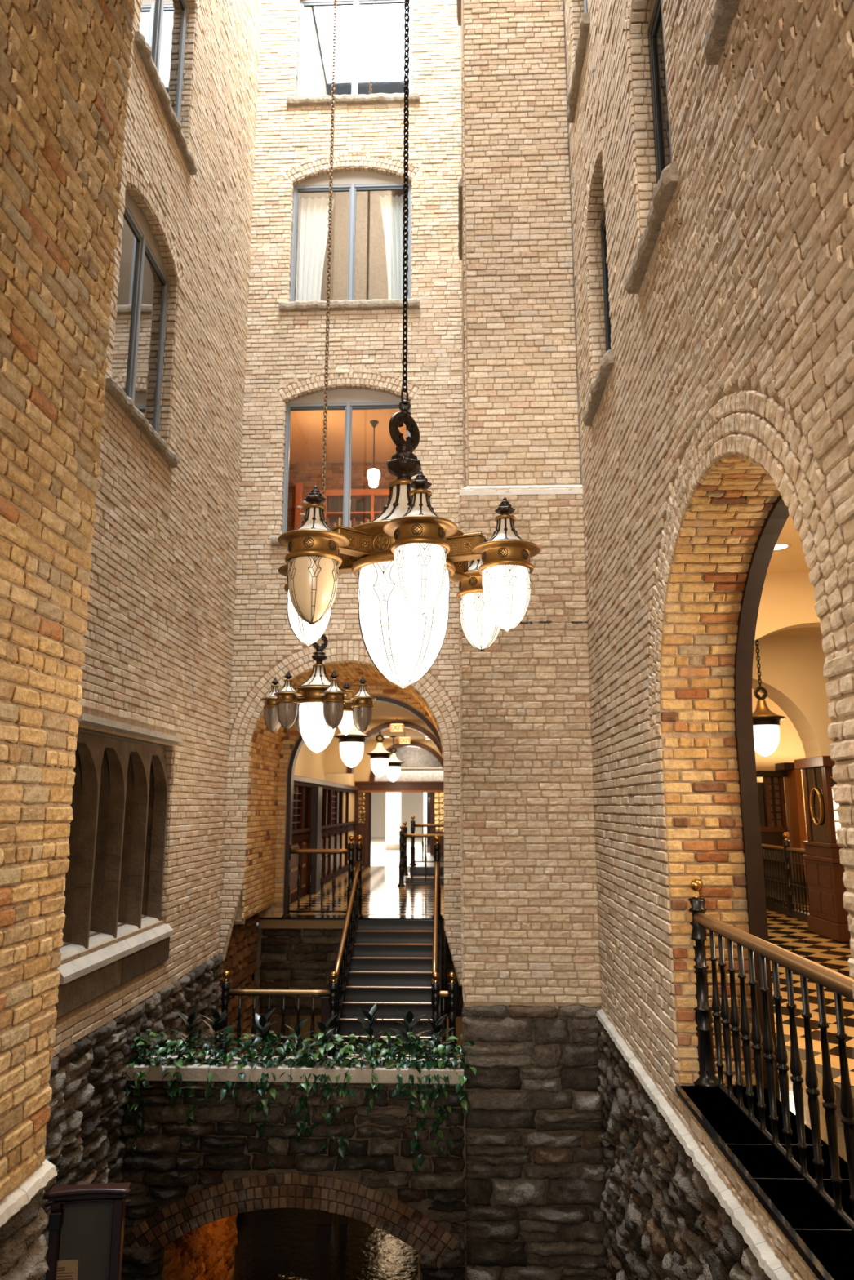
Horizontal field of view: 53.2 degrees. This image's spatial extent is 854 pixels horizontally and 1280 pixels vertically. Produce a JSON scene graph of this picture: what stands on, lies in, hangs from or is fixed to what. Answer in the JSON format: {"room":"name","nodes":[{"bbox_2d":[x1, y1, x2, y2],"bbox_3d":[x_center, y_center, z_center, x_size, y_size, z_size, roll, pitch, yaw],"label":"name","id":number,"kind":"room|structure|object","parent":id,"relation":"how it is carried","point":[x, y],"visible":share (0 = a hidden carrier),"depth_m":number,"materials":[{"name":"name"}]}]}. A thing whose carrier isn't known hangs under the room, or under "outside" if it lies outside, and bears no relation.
{"room":"building atrium","nodes":[
{"label":"building atrium","id":0,"kind":"room"},
{"bbox_2d":[0,1189,49,1279],"bbox_3d":[-1.636,4.027,0.721,0.164,4.670,4.833,0,-11,2],"label":"stone wall","id":1,"kind":"structure","parent":0,"point":[23,1247],"depth_m":3.29,"materials":[{"name":"stone"}]},
{"bbox_2d":[0,0,134,1199],"bbox_3d":[-2.574,-8.708,-0.853,1.574,19.730,12.823,0,-11,2],"label":"wall","id":2,"kind":"structure","parent":0,"point":[64,64],"depth_m":3.53,"materials":[{"name":"brick"}]},
{"bbox_2d":[0,1159,57,1227],"bbox_3d":[-1.584,2.033,2.634,0.061,0.106,1.830,0,-11,2],"label":"trim","id":3,"kind":"structure","parent":2,"relation":"attached to","point":[32,1185],"depth_m":3.31,"materials":[{"name":"stone"}]},
{"bbox_2d":[52,0,262,1056],"bbox_3d":[-3.171,-6.429,9.480,0.430,20.260,8.322,0,-11,2],"label":"wall","id":4,"kind":"structure","parent":0,"point":[159,636],"depth_m":10.33,"materials":[{"name":"beige brick"}]},
{"bbox_2d":[54,712,182,1018],"bbox_3d":[-3.086,2.106,8.475,0.390,2.460,2.870,0,-11,2],"label":"window","id":5,"kind":"structure","parent":4,"relation":"in","point":[114,876],"depth_m":8.35,"materials":[{"name":"stone"}]},
{"bbox_2d":[104,190,178,467],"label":"window","id":6,"kind":"structure","parent":4,"relation":"in","point":[135,383],"depth_m":9.18,"materials":[{"name":"glass"}]},
{"bbox_2d":[133,0,196,174],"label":"window","id":7,"kind":"structure","parent":4,"relation":"in","point":[160,40],"depth_m":10.07,"materials":[{"name":"glass"}]},
{"bbox_2d":[37,913,290,1279],"bbox_3d":[-2.871,6.023,9.841,0.207,4.230,13.800,0,-11,2],"label":"wall","id":8,"kind":"structure","parent":0,"point":[84,1144],"depth_m":7.97,"materials":[{"name":"stone"}]},
{"bbox_2d":[120,1080,466,1279],"bbox_3d":[-1.247,6.258,9.266,3.338,3.550,3.026,0,-11,2],"label":"wall","id":9,"kind":"structure","parent":0,"point":[186,1197],"depth_m":8.07,"materials":[{"name":"stone"}]},
{"bbox_2d":[122,1054,463,1084],"bbox_3d":[-1.284,4.606,8.433,3.320,0.875,0.650,0,-11,2],"label":"planter","id":10,"kind":"object","parent":9,"relation":"on","point":[198,1072],"visible":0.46,"depth_m":8.20,"materials":[{"name":"stone"}]},
{"bbox_2d":[119,1034,160,1156],"bbox_3d":[-2.857,4.472,8.355,0.497,1.136,0.470,-9,-14,39],"label":"trailing ivy","id":11,"kind":"object","parent":10,"relation":"in","point":[134,1060],"visible":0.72,"depth_m":8.21,"materials":[{"name":"green plant"}]},
{"bbox_2d":[128,1029,180,1111],"bbox_3d":[-2.684,4.202,8.388,0.474,0.683,0.503,-8,-14,37],"label":"trailing ivy","id":12,"kind":"object","parent":10,"relation":"in","point":[152,1060],"visible":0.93,"depth_m":8.33,"materials":[{"name":"green plant"}]},
{"bbox_2d":[146,1029,198,1106],"bbox_3d":[-2.506,4.187,8.376,0.508,0.646,0.451,0,-11,2],"label":"trailing ivy","id":13,"kind":"object","parent":10,"relation":"in","point":[172,1049],"visible":0.95,"depth_m":8.30,"materials":[{"name":"green plant"}]},
{"bbox_2d":[169,1002,208,1054],"bbox_3d":[-2.390,3.967,8.594,0.384,0.571,0.327,6,-12,-27],"label":"rubber plant","id":14,"kind":"object","parent":10,"relation":"on","point":[189,1024],"visible":0.85,"depth_m":8.61,"materials":[{"name":"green plant"}]},
{"bbox_2d":[174,1028,222,1139],"bbox_3d":[-2.254,4.351,8.394,0.468,0.987,0.437,0,-11,2],"label":"trailing ivy","id":15,"kind":"object","parent":10,"relation":"in","point":[190,1113],"visible":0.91,"depth_m":8.34,"materials":[{"name":"green plant"}]},
{"bbox_2d":[197,1003,235,1058],"bbox_3d":[-2.124,3.964,8.580,0.391,0.572,0.362,0,-11,2],"label":"rubber plant","id":16,"kind":"object","parent":10,"relation":"on","point":[218,1018],"visible":0.93,"depth_m":8.59,"materials":[{"name":"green plant"}]},
{"bbox_2d":[198,1026,247,1102],"bbox_3d":[-1.990,4.150,8.353,0.425,0.640,0.413,-5,-12,23],"label":"trailing ivy","id":17,"kind":"object","parent":10,"relation":"in","point":[211,1061],"visible":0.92,"depth_m":8.31,"materials":[{"name":"green plant"}]},
{"bbox_2d":[210,1033,262,1102],"bbox_3d":[-1.861,4.152,8.360,0.473,0.559,0.480,-10,-15,41],"label":"trailing ivy","id":18,"kind":"object","parent":10,"relation":"in","point":[228,1084],"visible":0.93,"depth_m":8.30,"materials":[{"name":"green plant"}]},
{"bbox_2d":[246,1008,275,1062],"bbox_3d":[-1.662,3.988,8.577,0.355,0.524,0.340,0,-11,2],"label":"rubber plant","id":19,"kind":"object","parent":10,"relation":"on","point":[260,1021],"visible":0.75,"depth_m":8.58,"materials":[{"name":"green plant"}]},
{"bbox_2d":[241,1030,292,1168],"bbox_3d":[-1.571,4.444,8.309,0.509,1.163,0.447,3,-11,-15],"label":"trailing ivy","id":20,"kind":"object","parent":10,"relation":"in","point":[261,1090],"visible":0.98,"depth_m":8.19,"materials":[{"name":"green plant"}]},
{"bbox_2d":[253,1033,306,1097],"bbox_3d":[-1.436,4.153,8.385,0.536,0.546,0.467,0,-11,2],"label":"trailing ivy","id":21,"kind":"object","parent":10,"relation":"in","point":[292,1046],"visible":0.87,"depth_m":8.31,"materials":[{"name":"green plant"}]},
{"bbox_2d":[278,1037,330,1142],"bbox_3d":[-1.180,4.385,8.347,0.495,0.934,0.464,7,-13,-33],"label":"trailing ivy","id":22,"kind":"object","parent":10,"relation":"in","point":[306,1086],"visible":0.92,"depth_m":8.18,"materials":[{"name":"green plant"}]},
{"bbox_2d":[303,1031,348,1114],"bbox_3d":[-1.010,4.205,8.334,0.555,0.710,0.451,0,-11,2],"label":"trailing ivy","id":23,"kind":"object","parent":10,"relation":"in","point":[338,1037],"visible":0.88,"depth_m":8.30,"materials":[{"name":"green plant"}]},
{"bbox_2d":[311,1035,364,1158],"bbox_3d":[-0.849,4.404,8.285,0.506,1.015,0.438,-1,-11,5],"label":"trailing ivy","id":24,"kind":"object","parent":10,"relation":"in","point":[327,1093],"visible":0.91,"depth_m":8.15,"materials":[{"name":"green plant"}]},
{"bbox_2d":[333,1033,383,1115],"bbox_3d":[-0.663,4.192,8.310,0.541,0.678,0.471,0,-11,2],"label":"trailing ivy","id":25,"kind":"object","parent":10,"relation":"in","point":[367,1056],"visible":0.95,"depth_m":8.22,"materials":[{"name":"green plant"}]},
{"bbox_2d":[354,1002,391,1055],"bbox_3d":[-0.551,3.930,8.518,0.419,0.616,0.398,0,-11,2],"label":"rubber plant","id":26,"kind":"object","parent":10,"relation":"in","point":[367,1025],"visible":0.88,"depth_m":8.54,"materials":[{"name":"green plant"}]},
{"bbox_2d":[357,1031,402,1101],"bbox_3d":[-0.460,4.169,8.359,0.473,0.620,0.426,0,-11,2],"label":"trailing ivy","id":27,"kind":"object","parent":10,"relation":"in","point":[379,1086],"visible":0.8,"depth_m":8.32,"materials":[{"name":"green plant"}]},
{"bbox_2d":[379,1031,432,1097],"bbox_3d":[-0.188,4.111,8.317,0.554,0.522,0.462,0,-11,2],"label":"trailing ivy","id":28,"kind":"object","parent":10,"relation":"in","point":[399,1085],"visible":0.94,"depth_m":8.22,"materials":[{"name":"green plant"}]},
{"bbox_2d":[391,1008,425,1060],"bbox_3d":[-0.173,3.955,8.494,0.413,0.558,0.319,0,-11,2],"label":"rubber plant","id":29,"kind":"object","parent":10,"relation":"in","point":[408,1018],"visible":0.77,"depth_m":8.54,"materials":[{"name":"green plant"}]},
{"bbox_2d":[395,1030,435,1178],"bbox_3d":[-0.078,4.463,8.248,0.512,1.252,0.473,0,-11,-2],"label":"trailing ivy","id":30,"kind":"object","parent":10,"relation":"in","point":[420,1124],"visible":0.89,"depth_m":8.12,"materials":[{"name":"green plant"}]},
{"bbox_2d":[422,1013,453,1060],"bbox_3d":[0.098,3.981,8.522,0.359,0.518,0.321,0,-11,2],"label":"rubber plant","id":31,"kind":"object","parent":10,"relation":"on","point":[437,1025],"visible":0.73,"depth_m":8.51,"materials":[{"name":"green plant"}]},
{"bbox_2d":[414,1033,466,1174],"bbox_3d":[0.150,4.455,8.275,0.529,1.190,0.481,0,-11,2],"label":"trailing ivy","id":32,"kind":"object","parent":10,"relation":"in","point":[444,1056],"visible":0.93,"depth_m":8.12,"materials":[{"name":"green plant"}]},
{"bbox_2d":[431,1034,475,1115],"bbox_3d":[0.265,4.179,8.247,0.602,0.659,0.413,0,-11,2],"label":"trailing ivy","id":33,"kind":"object","parent":10,"relation":"in","point":[462,1078],"visible":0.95,"depth_m":8.19,"materials":[{"name":"green plant"}]},
{"bbox_2d":[290,742,355,893],"bbox_3d":[-2.379,3.757,19.907,0.001,3.720,11.680,0,-11,2],"label":"wall","id":34,"kind":"structure","parent":0,"point":[309,764],"depth_m":19.50,"materials":[{"name":"beige paint"}]},
{"bbox_2d":[234,1207,417,1279],"bbox_3d":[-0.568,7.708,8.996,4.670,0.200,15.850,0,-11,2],"label":"archway opening","id":35,"kind":"structure","parent":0,"point":[286,1243],"depth_m":11.27,"materials":[{"name":"black"}]},
{"bbox_2d":[43,1182,130,1279],"bbox_3d":[-2.391,5.391,5.750,0.584,3.110,0.150,1,-11,-6],"label":"sign stand","id":36,"kind":"object","parent":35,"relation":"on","point":[86,1222],"visible":1,"depth_m":5.98,"materials":[{"name":"grey"}]},
{"bbox_2d":[315,995,333,1225],"bbox_3d":[-1.435,6.716,12.279,0.220,3.000,0.150,0,-11,2],"label":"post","id":37,"kind":"object","parent":35,"relation":"on","point":[323,1217],"visible":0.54,"depth_m":12.39,"materials":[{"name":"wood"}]},
{"bbox_2d":[244,836,430,866],"bbox_3d":[-1.141,8.991,37.081,13.000,0.001,23.900,0,-11,2],"label":"floor","id":38,"kind":"structure","parent":0,"point":[380,856],"depth_m":31.93,"materials":[{"name":"stone"}]},
{"bbox_2d":[385,792,400,850],"bbox_3d":[-1.362,7.024,34.566,0.636,2.900,0.636,0,-11,2],"label":"round column","id":39,"kind":"structure","parent":38,"relation":"on","point":[393,799],"depth_m":34.27,"materials":[{"name":"white paint"}]},
{"bbox_2d":[423,792,430,853],"bbox_3d":[1.126,6.578,32.269,2.500,2.900,0.300,0,-11,2],"label":"window","id":40,"kind":"structure","parent":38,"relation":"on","point":[426,795],"depth_m":32.22,"materials":[{"name":"white"}]},
{"bbox_2d":[219,0,463,1037],"bbox_3d":[-0.478,-3.414,14.143,4.701,24.400,2.228,0,-11,2],"label":"wall","id":41,"kind":"structure","parent":0,"point":[285,361],"depth_m":13.26,"materials":[{"name":"beige brick"}]},
{"bbox_2d":[270,387,410,546],"bbox_3d":[-1.216,-2.669,12.931,2.200,2.585,0.274,0,-11,2],"label":"window","id":42,"kind":"structure","parent":41,"relation":"in","point":[347,399],"depth_m":13.19,"materials":[{"name":"blue metal"}]},
{"bbox_2d":[279,170,419,311],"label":"window","id":43,"kind":"structure","parent":41,"relation":"in","point":[358,274],"depth_m":14.57,"materials":[{"name":"glass"}]},
{"bbox_2d":[295,196,335,301],"bbox_3d":[-1.812,-6.345,13.899,0.610,1.940,0.066,0,-11,2],"label":"curtain","id":44,"kind":"object","parent":43,"relation":"hanging from","point":[313,222],"visible":0.94,"depth_m":13.92,"materials":[{"name":"white fabric"}]},
{"bbox_2d":[379,195,408,299],"bbox_3d":[-0.538,-6.353,13.854,0.480,1.940,0.066,0,-11,2],"label":"curtain","id":45,"kind":"object","parent":43,"relation":"hanging from","point":[392,206],"visible":0.8,"depth_m":13.88,"materials":[{"name":"white fabric"}]},
{"bbox_2d":[286,0,419,106],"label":"window","id":46,"kind":"structure","parent":41,"relation":"in","point":[370,51],"depth_m":14.45,"materials":[{"name":"glass"}]},
{"bbox_2d":[283,696,441,917],"bbox_3d":[-0.942,2.696,13.985,2.690,3.545,0.220,0,-11,2],"label":"trim","id":47,"kind":"structure","parent":41,"relation":"attached to","point":[300,742],"depth_m":14.01,"materials":[{"name":"brown wood"}]},
{"bbox_2d":[286,460,397,532],"bbox_3d":[-1.067,-1.948,16.316,3.252,3.150,0.047,0,-11,2],"label":"wall","id":48,"kind":"structure","parent":0,"point":[309,473],"depth_m":16.57,"materials":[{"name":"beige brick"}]},
{"bbox_2d":[294,482,389,529],"bbox_3d":[-1.050,-1.717,16.060,2.900,2.600,0.360,0,-11,2],"label":"bookcase","id":49,"kind":"object","parent":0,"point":[359,494],"visible":0.13,"depth_m":16.13,"materials":[{"name":"orange wood"}]},
{"bbox_2d":[288,408,406,462],"bbox_3d":[-1.124,-3.798,15.050,3.250,0.001,3.200,0,-11,2],"label":"ceiling","id":50,"kind":"structure","parent":0,"point":[306,433],"depth_m":15.49,"materials":[{"name":"brown paint"}]},
{"bbox_2d":[367,420,380,488],"bbox_3d":[-0.923,-3.225,14.830,0.230,1.210,0.230,0,-11,2],"label":"pendant","id":51,"kind":"object","parent":50,"relation":"hanging from","point":[373,474],"visible":1,"depth_m":14.69,"materials":[{"name":"beige glass"}]},
{"bbox_2d":[253,924,462,1017],"bbox_3d":[-1.164,5.278,13.588,3.450,1.356,0.250,0,-11,2],"label":"wall","id":52,"kind":"structure","parent":0,"point":[286,958],"depth_m":13.60,"materials":[{"name":"stone"}]},
{"bbox_2d":[257,919,444,928],"bbox_3d":[-0.941,4.540,13.662,3.500,0.140,0.170,0,-11,2],"label":"trim","id":53,"kind":"structure","parent":52,"relation":"on","point":[263,923],"depth_m":13.62,"materials":[{"name":"brown wood"}]},
{"bbox_2d":[259,915,444,919],"bbox_3d":[-0.839,4.468,13.734,3.900,0.030,0.350,0,-11,2],"label":"trim","id":54,"kind":"structure","parent":52,"relation":"attached to","point":[293,917],"depth_m":13.61,"materials":[{"name":"black stone"}]},
{"bbox_2d":[281,835,355,917],"bbox_3d":[-1.745,3.808,13.778,1.211,1.281,0.176,0,-11,2],"label":"railing","id":55,"kind":"object","parent":54,"relation":"on","point":[350,851],"visible":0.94,"depth_m":13.76,"materials":[{"name":"black metal"}]},
{"bbox_2d":[289,866,444,915],"bbox_3d":[-0.526,5.592,19.585,3.700,0.004,11.680,0,-11,2],"label":"floor","id":56,"kind":"structure","parent":0,"point":[381,894],"depth_m":16.88,"materials":[{"name":"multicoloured tile"}]},
{"bbox_2d":[290,774,359,903],"bbox_3d":[-2.269,4.452,19.757,0.220,2.300,11.500,0,-11,2],"label":"wall","id":57,"kind":"structure","parent":56,"relation":"on","point":[317,804],"depth_m":17.62,"materials":[{"name":"brown wood"}]},
{"bbox_2d":[397,825,444,886],"bbox_3d":[0.226,4.812,19.063,1.768,1.327,0.176,0,-11,0],"label":"railing","id":58,"kind":"object","parent":56,"relation":"on","point":[402,835],"visible":0.72,"depth_m":19.04,"materials":[{"name":"black metal"}]},
{"bbox_2d":[404,854,444,884],"bbox_3d":[0.867,5.915,22.152,2.500,0.340,6.020,0,-11,2],"label":"staircase","id":59,"kind":"structure","parent":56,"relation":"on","point":[418,869],"depth_m":20.04,"materials":[{"name":"grey stone"}]},
{"bbox_2d":[408,815,444,865],"bbox_3d":[0.393,4.849,20.654,1.648,1.181,0.176,0,-11,2],"label":"railing","id":60,"kind":"object","parent":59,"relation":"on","point":[413,824],"visible":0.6,"depth_m":20.69,"materials":[{"name":"black metal"}]},
{"bbox_2d":[288,1015,462,1057],"bbox_3d":[-0.985,7.206,16.474,3.320,4.040,0.001,0,-11,2],"label":"wall","id":61,"kind":"structure","parent":0,"point":[306,1028],"depth_m":16.44,"materials":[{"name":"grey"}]},
{"bbox_2d":[324,720,443,773],"bbox_3d":[-0.130,2.513,20.056,4.500,1.220,0.380,0,-11,2],"label":"wall","id":62,"kind":"structure","parent":0,"point":[334,764],"depth_m":19.97,"materials":[{"name":"beige paint"}]},
{"bbox_2d":[371,792,423,836],"bbox_3d":[-1.071,7.890,39.280,13.000,3.000,20.000,0,-11,2],"label":"wall","id":63,"kind":"structure","parent":0,"point":[411,803],"depth_m":49.11,"materials":[{"name":"white paint"}]},
{"bbox_2d":[355,739,443,781],"bbox_3d":[0.082,3.672,25.889,4.500,1.270,0.280,0,-11,2],"label":"wall","id":64,"kind":"structure","parent":0,"point":[363,771],"depth_m":25.86,"materials":[{"name":"beige paint"}]},
{"bbox_2d":[353,781,444,866],"bbox_3d":[0.078,5.465,25.418,4.500,2.470,0.240,0,-11,2],"label":"door frame","id":65,"kind":"structure","parent":64,"relation":"in","point":[362,799],"depth_m":25.53,"materials":[{"name":"brown wood"}]},
{"bbox_2d":[369,701,428,739],"bbox_3d":[-0.330,1.918,20.190,5.100,0.001,11.680,0,-11,2],"label":"ceiling","id":66,"kind":"structure","parent":0,"point":[381,711],"depth_m":19.49,"materials":[{"name":"beige paint"}]},
{"bbox_2d":[333,724,369,767],"bbox_3d":[-1.351,1.636,15.379,0.640,1.318,0.640,0,-11,2],"label":"pendant lamp","id":67,"kind":"object","parent":66,"relation":"hanging from","point":[352,744],"visible":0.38,"depth_m":15.15,"materials":[{"name":"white glass"}]},
{"bbox_2d":[336,724,366,735],"bbox_3d":[-1.351,1.595,15.386,0.580,0.260,0.580,0,-11,2],"label":"hood","id":68,"kind":"object","parent":67,"relation":"attached to","point":[354,731],"depth_m":15.19,"materials":[{"name":"gold glass"}]},
{"bbox_2d":[366,732,392,777],"bbox_3d":[-1.123,2.582,20.283,0.621,1.331,0.621,0,-11,2],"label":"pendant lamp","id":69,"kind":"object","parent":66,"relation":"hanging from","point":[380,757],"visible":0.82,"depth_m":20.07,"materials":[{"name":"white glass"}]},
{"bbox_2d":[368,742,391,753],"bbox_3d":[-1.123,2.569,20.286,0.563,0.252,0.563,0,-11,2],"label":"hood","id":70,"kind":"object","parent":69,"relation":"attached to","point":[379,748],"depth_m":20.16,"materials":[{"name":"gold glass"}]},
{"bbox_2d":[386,736,404,782],"bbox_3d":[-0.966,3.392,24.452,0.621,1.331,0.621,0,-11,2],"label":"pendant lamp","id":71,"kind":"object","parent":66,"relation":"hanging from","point":[393,773],"visible":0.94,"depth_m":24.24,"materials":[{"name":"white glass"}]},
{"bbox_2d":[374,746,443,781],"bbox_3d":[0.178,3.905,27.165,4.800,1.800,0.001,0,-11,2],"label":"wall","id":72,"kind":"structure","parent":0,"point":[411,757],"depth_m":27.15,"materials":[{"name":"white paint"}]},
{"bbox_2d":[461,1004,608,1279],"bbox_3d":[1.024,5.643,7.921,1.385,4.244,0.193,0,-11,2],"label":"stone wall","id":73,"kind":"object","parent":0,"point":[535,1168],"visible":0.93,"depth_m":8.09,"materials":[{"name":"stone"}]},
{"bbox_2d":[456,0,602,1008],"bbox_3d":[1.087,-3.939,11.441,1.379,24.400,3.220,0,-11,2],"label":"wall pier","id":74,"kind":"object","parent":73,"relation":"on","point":[529,898],"visible":0.9,"depth_m":9.32,"materials":[{"name":"beige brick"}]},
{"bbox_2d":[594,1021,770,1279],"bbox_3d":[1.514,4.819,3.567,0.190,4.200,8.944,0,-11,2],"label":"wall","id":75,"kind":"structure","parent":0,"point":[663,1220],"depth_m":5.98,"materials":[{"name":"stone"}]},
{"bbox_2d":[595,1008,794,1279],"bbox_3d":[1.557,3.027,5.120,0.088,0.109,6.510,0,-11,2],"label":"trim","id":76,"kind":"structure","parent":75,"relation":"on","point":[772,1266],"depth_m":4.66,"materials":[{"name":"stone"}]},
{"bbox_2d":[564,0,853,1279],"bbox_3d":[1.647,-7.989,1.459,0.568,20.260,17.933,0,-11,2],"label":"wall","id":77,"kind":"structure","parent":0,"point":[728,392],"depth_m":5.46,"materials":[{"name":"beige brick"}]},
{"bbox_2d":[565,0,590,123],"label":"window","id":78,"kind":"structure","parent":77,"relation":"in","point":[572,95],"depth_m":9.16,"materials":[{"name":"beige stone"}]},
{"bbox_2d":[582,195,614,426],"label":"window","id":79,"kind":"structure","parent":77,"relation":"in","point":[597,386],"depth_m":8.56,"materials":[{"name":"grey metal"}]},
{"bbox_2d":[623,0,679,293],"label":"window","id":80,"kind":"structure","parent":77,"relation":"in","point":[666,175],"depth_m":6.43,"materials":[{"name":"beige stone"}]},
{"bbox_2d":[703,0,740,65],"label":"window","id":81,"kind":"structure","parent":77,"relation":"in","point":[725,11],"depth_m":4.27,"materials":[{"name":"beige stone"}]},
{"bbox_2d":[733,494,789,1088],"bbox_3d":[2.118,0.816,4.448,0.110,3.594,2.710,0,-11,2],"label":"trim","id":82,"kind":"structure","parent":77,"relation":"attached to","point":[776,517],"depth_m":5.66,"materials":[{"name":"brown wood"}]},
{"bbox_2d":[675,1085,853,1279],"bbox_3d":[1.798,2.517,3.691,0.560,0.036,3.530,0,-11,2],"label":"stairs","id":83,"kind":"structure","parent":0,"point":[818,1268],"depth_m":4.09,"materials":[{"name":"black stone"}]},
{"bbox_2d":[688,879,853,1234],"bbox_3d":[1.736,1.941,4.172,0.176,1.281,3.026,0,-11,2],"label":"railing","id":84,"kind":"object","parent":83,"relation":"on","point":[841,984],"visible":0.98,"depth_m":4.25,"materials":[{"name":"black metal"}]},
{"bbox_2d":[751,688,805,771],"bbox_3d":[5.827,1.500,9.945,7.070,4.350,17.500,0,-11,2],"label":"wall","id":85,"kind":"structure","parent":0,"point":[789,748],"depth_m":18.63,"materials":[{"name":"beige paint"}]},
{"bbox_2d":[754,572,820,640],"bbox_3d":[5.810,1.381,9.332,7.060,4.350,0.250,0,-11,2],"label":"wall","id":86,"kind":"structure","parent":0,"point":[787,601],"depth_m":9.62,"materials":[{"name":"beige paint"}]},
{"bbox_2d":[751,636,832,758],"bbox_3d":[5.952,2.139,13.231,7.060,4.350,0.600,0,-11,2],"label":"wall","id":87,"kind":"structure","parent":0,"point":[791,668],"depth_m":13.27,"materials":[{"name":"beige paint"}]},
{"bbox_2d":[763,515,822,636],"bbox_3d":[5.827,-0.635,10.360,7.070,0.001,17.500,0,-11,2],"label":"ceiling","id":88,"kind":"structure","parent":0,"point":[792,559],"depth_m":9.24,"materials":[{"name":"beige paint"}]},
{"bbox_2d":[751,639,786,756],"bbox_3d":[4.952,0.769,12.667,0.636,1.904,0.636,1,-11,-4],"label":"pendant lamp","id":89,"kind":"object","parent":88,"relation":"hanging from","point":[766,723],"visible":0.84,"depth_m":12.39,"materials":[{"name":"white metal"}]},
{"bbox_2d":[751,699,783,716],"bbox_3d":[4.952,1.026,12.617,0.610,0.280,0.610,0,-11,2],"label":"hood","id":90,"kind":"object","parent":89,"relation":"attached to","point":[761,709],"depth_m":12.51,"materials":[{"name":"brown metal"}]},
{"bbox_2d":[765,900,853,1162],"bbox_3d":[5.793,3.545,8.988,7.100,0.030,14.600,0,-11,2],"label":"floor","id":91,"kind":"structure","parent":0,"point":[793,935],"depth_m":7.53,"materials":[{"name":"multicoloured tile"}]},
{"bbox_2d":[755,762,808,902],"bbox_3d":[6.496,3.625,16.184,3.400,2.560,0.600,0,-11,2],"label":"bookcase","id":92,"kind":"object","parent":91,"relation":"on","point":[771,793],"visible":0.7,"depth_m":16.31,"materials":[{"name":"brown wood"}]},
{"bbox_2d":[765,899,808,922],"bbox_3d":[5.901,4.478,14.180,0.100,0.120,4.050,0,-11,2],"label":"kerb","id":93,"kind":"object","parent":91,"relation":"on","point":[798,915],"visible":0.29,"depth_m":13.91,"materials":[{"name":"black stone"}]},
{"bbox_2d":[761,844,809,915],"bbox_3d":[5.882,3.968,14.305,0.064,1.016,3.920,0,-11,2],"label":"railing","id":94,"kind":"object","parent":93,"relation":"on","point":[773,879],"visible":0.49,"depth_m":14.03,"materials":[{"name":"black metal"}]},
{"bbox_2d":[782,831,795,917],"bbox_3d":[5.864,3.795,13.830,0.176,1.327,0.176,0,-11,2],"label":"newel","id":95,"kind":"object","parent":91,"relation":"on","point":[785,842],"visible":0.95,"depth_m":13.80,"materials":[{"name":"black metal"}]},
{"bbox_2d":[793,755,850,942],"bbox_3d":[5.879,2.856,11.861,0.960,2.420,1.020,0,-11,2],"label":"door","id":96,"kind":"structure","parent":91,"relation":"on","point":[828,917],"depth_m":11.74,"materials":[{"name":"brown wood"}]},
{"label":"ceiling","id":97,"kind":"structure","parent":0,"visible":0},
{"bbox_2d":[260,0,376,753],"bbox_3d":[-1.283,-7.310,11.641,1.239,17.596,1.380,5,-12,-26],"label":"chandelier","id":98,"kind":"object","parent":97,"relation":"hanging from","point":[317,706],"visible":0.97,"depth_m":9.94,"materials":[{"name":"beige glass"}]},
{"bbox_2d":[277,0,540,688],"bbox_3d":[-0.115,-8.416,5.819,1.380,17.625,1.239,9,-14,-39],"label":"chandelier","id":99,"kind":"object","parent":97,"relation":"hanging from","point":[403,561],"visible":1,"depth_m":4.01,"materials":[{"name":"beige glass"}]},
{"bbox_3d":[-1.235,5.348,9.693,3.320,0.200,2.270,0,-11,2],"label":"floor","id":100,"kind":"structure","parent":0,"visible":0},
{"bbox_2d":[217,970,337,1056],"bbox_3d":[-1.880,4.836,10.800,1.556,1.227,0.176,0,-11,2],"label":"railing","id":101,"kind":"object","parent":100,"relation":"on","point":[226,993],"visible":0.69,"depth_m":10.82,"materials":[{"name":"black metal"}]},
{"bbox_2d":[325,917,442,1057],"bbox_3d":[-0.527,4.918,12.121,1.450,1.570,2.620,0,-11,2],"label":"staircase","id":102,"kind":"structure","parent":100,"relation":"on","point":[391,961],"depth_m":12.37,"materials":[{"name":"black stone"}]},
{"bbox_2d":[334,835,364,1034],"bbox_3d":[-1.112,4.184,12.354,0.176,2.563,2.702,0,-11,1],"label":"railing","id":103,"kind":"object","parent":102,"relation":"on","point":[353,913],"visible":0.86,"depth_m":12.44,"materials":[{"name":"black metal"}]},
{"bbox_2d":[431,835,442,982],"bbox_3d":[0.157,4.176,12.309,0.176,2.563,2.702,0,-11,0],"label":"railing","id":104,"kind":"object","parent":102,"relation":"on","point":[437,891],"visible":0.79,"depth_m":12.91,"materials":[{"name":"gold metal"}]},
{"bbox_2d":[431,972,457,1057],"bbox_3d":[0.214,4.822,10.727,0.386,1.227,0.176,0,-11,2],"label":"railing","id":105,"kind":"object","parent":100,"relation":"on","point":[436,994],"visible":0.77,"depth_m":10.74,"materials":[{"name":"black metal"}]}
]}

